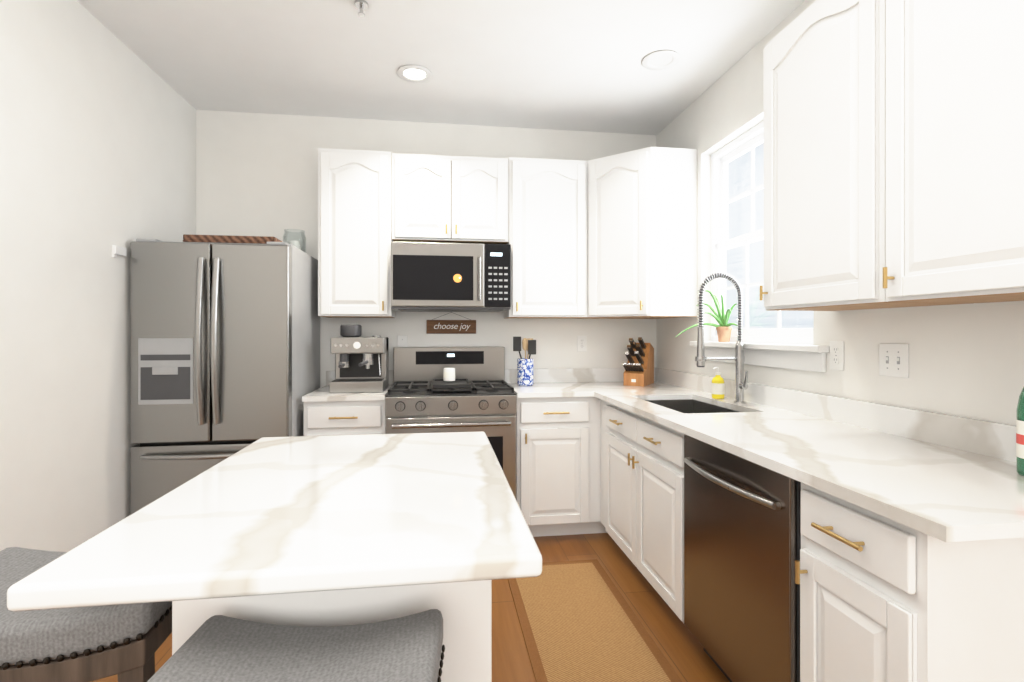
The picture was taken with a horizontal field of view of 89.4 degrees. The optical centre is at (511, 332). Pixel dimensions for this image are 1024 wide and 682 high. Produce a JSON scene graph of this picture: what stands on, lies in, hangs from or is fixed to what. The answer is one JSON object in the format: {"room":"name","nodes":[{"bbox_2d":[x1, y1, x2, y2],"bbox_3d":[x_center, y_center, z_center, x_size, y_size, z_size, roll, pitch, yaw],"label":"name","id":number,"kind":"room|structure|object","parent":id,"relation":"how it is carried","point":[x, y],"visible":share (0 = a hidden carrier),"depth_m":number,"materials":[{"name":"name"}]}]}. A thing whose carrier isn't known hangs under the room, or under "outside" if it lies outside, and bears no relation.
{"room":"kitchen","nodes":[
{"label":"kitchen","id":0,"kind":"room"},
{"bbox_2d":[0,0,195,551],"bbox_3d":[-1.752,-0.107,0.324,0.150,2.775,6.330,0,0,-8],"label":"wall","id":1,"kind":"structure","parent":0,"point":[97,139],"depth_m":2.30,"materials":[{"name":"paint"}]},
{"bbox_2d":[112,245,126,257],"bbox_3d":[-1.989,-0.405,2.619,0.020,0.060,0.090,0,0,-8],"label":"cleat","id":2,"kind":"object","parent":1,"relation":"attached to","point":[118,250],"visible":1,"depth_m":2.60,"materials":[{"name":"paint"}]},
{"bbox_2d":[91,533,729,681],"bbox_3d":[-0.071,1.310,0.560,3.545,0.060,6.630,0,0,-8],"label":"floor","id":3,"kind":"structure","parent":0,"point":[680,647],"depth_m":2.29,"materials":[{"name":"brown wood"}]},
{"bbox_2d":[0,547,171,681],"bbox_3d":[-0.900,0.882,1.053,0.479,0.800,0.373,0,0,-8],"label":"stool","id":4,"kind":"object","parent":3,"relation":"on","point":[124,642],"visible":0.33,"depth_m":0.92,"materials":[{"name":"grey fabric"}]},
{"bbox_2d":[130,239,319,514],"bbox_3d":[-1.643,0.394,3.082,0.787,1.772,0.838,0,0,-8],"label":"fridge","id":5,"kind":"object","parent":3,"relation":"on","point":[224,350],"visible":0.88,"depth_m":2.73,"materials":[{"name":"metal"}]},
{"bbox_2d":[183,234,281,243],"bbox_3d":[-1.576,-0.512,3.020,0.470,0.039,0.380,0,0,-8],"label":"basket","id":6,"kind":"object","parent":5,"relation":"on","point":[228,239],"visible":0.42,"depth_m":2.83,"materials":[{"name":"wicker"}]},
{"bbox_2d":[283,229,305,252],"bbox_3d":[-1.403,-0.575,3.337,0.140,0.165,0.140,0,0,-8],"label":"glass jar","id":7,"kind":"object","parent":5,"relation":"on","point":[297,244],"visible":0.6,"depth_m":3.31,"materials":[{"name":"clear glass"}]},
{"bbox_2d":[147,609,444,681],"bbox_3d":[-0.311,0.880,0.739,0.427,0.802,0.357,0,0,-3],"label":"stool","id":8,"kind":"object","parent":3,"relation":"on","point":[222,648],"visible":1,"depth_m":0.80,"materials":[{"name":"grey fabric"}]},
{"bbox_2d":[172,580,491,681],"bbox_3d":[-0.381,0.843,1.378,0.582,0.874,0.867,0,0,-8],"label":"kitchen island","id":9,"kind":"object","parent":3,"relation":"on","point":[465,608],"visible":0.17,"depth_m":0.97,"materials":[{"name":"paint"}]},
{"bbox_2d":[6,432,541,611],"bbox_3d":[-0.414,0.385,1.330,0.790,0.040,1.080,0,0,-8],"label":"island countertop","id":10,"kind":"structure","parent":9,"relation":"on","point":[275,515],"depth_m":0.95,"materials":[{"name":"stone"}]},
{"bbox_2d":[304,400,384,435],"bbox_3d":[-1.015,0.837,3.305,0.460,0.885,0.629,0,0,-8],"label":"base cabinet","id":11,"kind":"object","parent":3,"relation":"on","point":[331,417],"depth_m":3.00,"materials":[{"name":"paint"}]},
{"bbox_2d":[302,384,391,403],"bbox_3d":[-1.014,0.379,3.298,0.460,0.030,0.643,0,0,-8],"label":"countertop","id":12,"kind":"structure","parent":11,"relation":"on","point":[316,397],"depth_m":3.00,"materials":[{"name":"white stone"}]},
{"bbox_2d":[329,325,388,392],"bbox_3d":[-0.959,0.157,3.257,0.318,0.415,0.393,0,0,-8],"label":"espresso machine","id":13,"kind":"object","parent":12,"relation":"on","point":[361,364],"visible":1,"depth_m":3.17,"materials":[{"name":"metal"}]},
{"bbox_2d":[385,346,516,497],"bbox_3d":[-0.394,0.690,3.334,0.770,1.180,0.727,0,0,-8],"label":"range","id":14,"kind":"object","parent":3,"relation":"on","point":[416,402],"visible":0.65,"depth_m":3.07,"materials":[{"name":"metal"}]},
{"bbox_2d":[432,379,470,387],"bbox_3d":[-0.387,0.323,3.288,0.230,0.021,0.380,0,0,-8],"label":"griddle","id":15,"kind":"object","parent":14,"relation":"on","point":[456,383],"visible":0.96,"depth_m":3.21,"materials":[{"name":"black metal"}]},
{"bbox_2d":[443,368,454,380],"bbox_3d":[-0.404,0.270,3.336,0.077,0.082,0.077,0,0,-8],"label":"candle","id":16,"kind":"object","parent":15,"relation":"on","point":[448,374],"visible":1,"depth_m":3.30,"materials":[{"name":"white wax"}]},
{"bbox_2d":[516,396,589,536],"bbox_3d":[0.249,0.837,3.482,0.527,0.885,0.629,0,0,-8],"label":"base cabinet","id":17,"kind":"object","parent":3,"relation":"on","point":[553,433],"depth_m":3.17,"materials":[{"name":"paint"}]},
{"bbox_2d":[506,380,677,399],"bbox_3d":[0.563,0.379,3.519,1.163,0.030,0.643,0,0,-8],"label":"countertop","id":18,"kind":"structure","parent":17,"relation":"on","point":[556,387],"depth_m":3.37,"materials":[{"name":"white stone"}]},
{"bbox_2d":[513,337,535,385],"bbox_3d":[0.083,0.196,3.576,0.158,0.337,0.114,0,0,-8],"label":"utensil crock","id":19,"kind":"object","parent":18,"relation":"on","point":[525,371],"visible":1,"depth_m":3.54,"materials":[{"name":"blue ceramic"}]},
{"bbox_2d":[623,337,653,385],"bbox_3d":[0.884,0.198,3.630,0.141,0.332,0.341,0,0,29],"label":"knife block","id":20,"kind":"object","parent":18,"relation":"on","point":[638,366],"visible":1,"depth_m":3.56,"materials":[{"name":"brown wood"}]},
{"bbox_2d":[508,559,681,681],"bbox_3d":[0.362,1.276,1.834,0.528,0.008,2.092,0,0,-8],"label":"rug","id":21,"kind":"object","parent":3,"relation":"on","point":[579,620],"visible":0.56,"depth_m":2.21,"materials":[{"name":"fabric"}]},
{"bbox_2d":[678,432,789,681],"bbox_3d":[1.032,0.841,1.803,0.604,0.878,0.641,0,0,-8],"label":"dishwasher","id":22,"kind":"object","parent":3,"relation":"on","point":[765,533],"depth_m":1.71,"materials":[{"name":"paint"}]},
{"bbox_2d":[790,480,1023,681],"bbox_3d":[1.133,0.837,1.294,0.654,0.885,0.377,0,0,-8],"label":"base cabinet","id":23,"kind":"object","parent":3,"relation":"on","point":[873,599],"depth_m":1.12,"materials":[{"name":"paint"}]},
{"bbox_2d":[594,388,1023,543],"bbox_3d":[1.000,0.379,2.128,0.684,0.030,2.235,0,0,-8],"label":"countertop","id":24,"kind":"structure","parent":23,"relation":"on","point":[942,492],"depth_m":1.43,"materials":[{"name":"white stone"}]},
{"bbox_2d":[712,367,724,398],"bbox_3d":[1.138,0.277,2.866,0.076,0.174,0.067,0,0,-8],"label":"soap bottle","id":25,"kind":"object","parent":24,"relation":"on","point":[718,387],"visible":1,"depth_m":2.84,"materials":[{"name":"plastic"}]},
{"bbox_2d":[695,272,747,402],"bbox_3d":[1.083,0.025,2.650,0.272,0.679,0.110,0,0,-8],"label":"faucet","id":26,"kind":"object","parent":24,"relation":"on","point":[741,382],"visible":1,"depth_m":2.67,"materials":[{"name":"silver metal"}]},
{"bbox_2d":[1016,387,1023,475],"bbox_3d":[1.336,0.205,1.311,0.084,0.318,0.084,0,0,-8],"label":"glass bottle","id":27,"kind":"object","parent":24,"relation":"on","point":[1020,438],"visible":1,"depth_m":1.32,"materials":[{"name":"glass"}]},
{"bbox_2d":[196,110,655,387],"bbox_3d":[-0.522,-0.107,3.769,3.545,2.775,0.150,0,0,-8],"label":"wall","id":28,"kind":"structure","parent":0,"point":[256,174],"depth_m":3.62,"materials":[{"name":"paint"}]},
{"bbox_2d":[318,148,394,317],"bbox_3d":[-1.025,-0.637,3.454,0.455,1.065,0.330,0,0,-8],"label":"upper cabinet","id":29,"kind":"object","parent":28,"relation":"attached to","point":[356,187],"depth_m":3.29,"materials":[{"name":"paint"}]},
{"bbox_2d":[397,336,407,346],"bbox_3d":[-0.774,0.080,3.654,0.072,0.118,0.006,0,0,-8],"label":"electrical outlet plate","id":30,"kind":"object","parent":28,"relation":"attached to","point":[402,341],"visible":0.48,"depth_m":3.65,"materials":[{"name":"white plastic"}]},
{"bbox_2d":[386,236,510,312],"bbox_3d":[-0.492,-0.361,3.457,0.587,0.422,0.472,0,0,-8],"label":"microwave","id":31,"kind":"object","parent":28,"relation":"attached to","point":[424,273],"depth_m":3.28,"materials":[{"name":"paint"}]},
{"bbox_2d":[394,153,505,239],"bbox_3d":[-0.419,-0.882,3.539,0.760,0.555,0.330,0,0,-8],"label":"upper cabinet","id":32,"kind":"object","parent":28,"relation":"attached to","point":[444,197],"depth_m":3.38,"materials":[{"name":"paint"}]},
{"bbox_2d":[427,312,475,333],"bbox_3d":[-0.433,-0.070,3.697,0.352,0.156,0.014,0,0,-8],"label":"sign","id":33,"kind":"object","parent":28,"relation":"attached to","point":[451,326],"visible":1,"depth_m":3.69,"materials":[{"name":"brown wood"}]},
{"bbox_2d":[326,368,624,383],"bbox_3d":[-0.095,0.315,3.742,2.404,0.099,0.019,0,0,-8],"label":"backsplash","id":34,"kind":"structure","parent":28,"relation":"attached to","point":[541,376],"depth_m":3.80,"materials":[{"name":"white stone"}]},
{"bbox_2d":[486,240,513,311],"bbox_3d":[-0.121,-0.361,3.533,0.170,0.422,0.426,0,0,-8],"label":"control panel","id":35,"kind":"object","parent":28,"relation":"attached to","point":[499,253],"depth_m":3.33,"materials":[{"name":"paint"}]},
{"bbox_2d":[503,157,589,318],"bbox_3d":[0.253,-0.637,3.611,0.585,1.065,0.375,0,0,-8],"label":"upper cabinet","id":36,"kind":"object","parent":28,"relation":"attached to","point":[548,200],"depth_m":3.47,"materials":[{"name":"paint"}]},
{"bbox_2d":[577,336,586,351],"bbox_3d":[0.518,0.083,3.834,0.072,0.118,0.008,0,0,-8],"label":"electrical outlet","id":37,"kind":"object","parent":28,"relation":"attached to","point":[581,343],"visible":1,"depth_m":3.83,"materials":[{"name":"white plastic"}]},
{"bbox_2d":[590,147,696,318],"bbox_3d":[0.827,-0.637,3.565,0.627,1.065,0.627,0,0,-8],"label":"upper cabinet","id":38,"kind":"object","parent":28,"relation":"attached to","point":[643,202],"depth_m":3.29,"materials":[{"name":"paint"}]},
{"bbox_2d":[77,0,804,134],"bbox_3d":[-0.071,-1.525,0.560,3.545,0.060,6.630,0,0,-8],"label":"ceiling","id":39,"kind":"structure","parent":0,"point":[573,65],"depth_m":2.77,"materials":[{"name":"paint"}]},
{"bbox_2d":[355,0,367,16],"bbox_3d":[-0.683,-1.468,2.348,0.060,0.053,0.060,0,0,-8],"label":"sprinkler","id":40,"kind":"object","parent":39,"relation":"attached to","point":[361,5],"visible":1,"depth_m":2.34,"materials":[{"name":"silver metal"}]},
{"bbox_2d":[397,65,431,82],"bbox_3d":[-0.560,-1.488,2.981,0.200,0.011,0.200,0,0,-8],"label":"recessed light","id":41,"kind":"object","parent":39,"relation":"in","point":[415,73],"visible":1,"depth_m":2.98,"materials":[{"name":"beige plastic"}]},
{"bbox_2d":[642,50,679,69],"bbox_3d":[0.814,-1.488,2.831,0.200,0.011,0.200,0,0,-8],"label":"recessed light","id":42,"kind":"object","parent":39,"relation":"in","point":[660,59],"visible":1,"depth_m":2.82,"materials":[{"name":"beige plastic"}]},
{"bbox_2d":[630,412,677,459],"bbox_3d":[0.729,0.497,2.668,0.004,0.205,0.688,0,0,-8],"label":"drawer front","id":43,"kind":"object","parent":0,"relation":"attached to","point":[664,440],"depth_m":2.35,"materials":[{"name":"white wood"}]},
{"bbox_2d":[656,0,1023,424],"bbox_3d":[1.610,-0.107,0.797,0.150,2.775,6.330,0,0,-8],"label":"wall","id":44,"kind":"structure","parent":0,"point":[966,360],"depth_m":2.00,"materials":[{"name":"paint"}]},
{"bbox_2d":[690,341,829,372],"bbox_3d":[1.308,0.113,2.744,0.205,0.115,1.130,0,0,-8],"label":"window sill","id":45,"kind":"structure","parent":44,"relation":"attached to","point":[807,357],"depth_m":2.49,"materials":[{"name":"paint"}]},
{"bbox_2d":[676,290,742,341],"bbox_3d":[1.110,-0.097,2.958,0.352,0.302,0.364,0,0,-8],"label":"plant","id":46,"kind":"object","parent":45,"relation":"on","point":[723,328],"visible":0.98,"depth_m":2.97,"materials":[{"name":"green plant"}]},
{"bbox_2d":[711,121,812,344],"bbox_3d":[1.362,-0.532,2.777,0.080,1.175,0.980,0,0,-8],"label":"window","id":47,"kind":"structure","parent":44,"relation":"in","point":[724,156],"depth_m":3.00,"materials":[{"name":"plastic"}]},
{"bbox_2d":[759,0,879,310],"bbox_3d":[1.216,-0.631,1.844,0.335,1.078,0.576,0,0,-8],"label":"upper cabinet","id":48,"kind":"object","parent":44,"relation":"attached to","point":[816,70],"depth_m":1.79,"materials":[{"name":"paint"}]},
{"bbox_2d":[654,368,1016,459],"bbox_3d":[1.031,0.432,2.447,0.534,0.334,2.859,0,0,-8],"label":"backsplash","id":49,"kind":"structure","parent":44,"relation":"attached to","point":[992,438],"depth_m":1.96,"materials":[{"name":"white stone"}]},
{"bbox_2d":[830,341,843,370],"bbox_3d":[1.341,0.095,2.137,0.008,0.120,0.075,0,0,-8],"label":"electrical outlet","id":50,"kind":"object","parent":44,"relation":"attached to","point":[836,355],"visible":1,"depth_m":2.13,"materials":[{"name":"white plastic"}]},
{"bbox_2d":[879,343,908,377],"bbox_3d":[1.375,0.100,1.869,0.015,0.120,0.120,0,0,-8],"label":"light switch","id":51,"kind":"object","parent":44,"relation":"attached to","point":[893,360],"visible":1,"depth_m":1.86,"materials":[{"name":"white plastic"}]},
{"bbox_2d":[870,0,1023,307],"bbox_3d":[1.296,-0.631,1.274,0.335,1.078,0.577,0,0,-8],"label":"upper cabinet","id":52,"kind":"object","parent":44,"relation":"attached to","point":[893,153],"depth_m":1.34,"materials":[{"name":"paint"}]},
{"label":"outside","id":53,"kind":"structure","parent":0,"visible":0},
{"bbox_2d":[726,143,812,328],"bbox_3d":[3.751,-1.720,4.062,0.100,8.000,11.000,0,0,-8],"label":"window glass","id":54,"kind":"object","parent":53,"point":[756,313],"depth_m":7.12,"materials":[{"name":"glass"}]}
]}

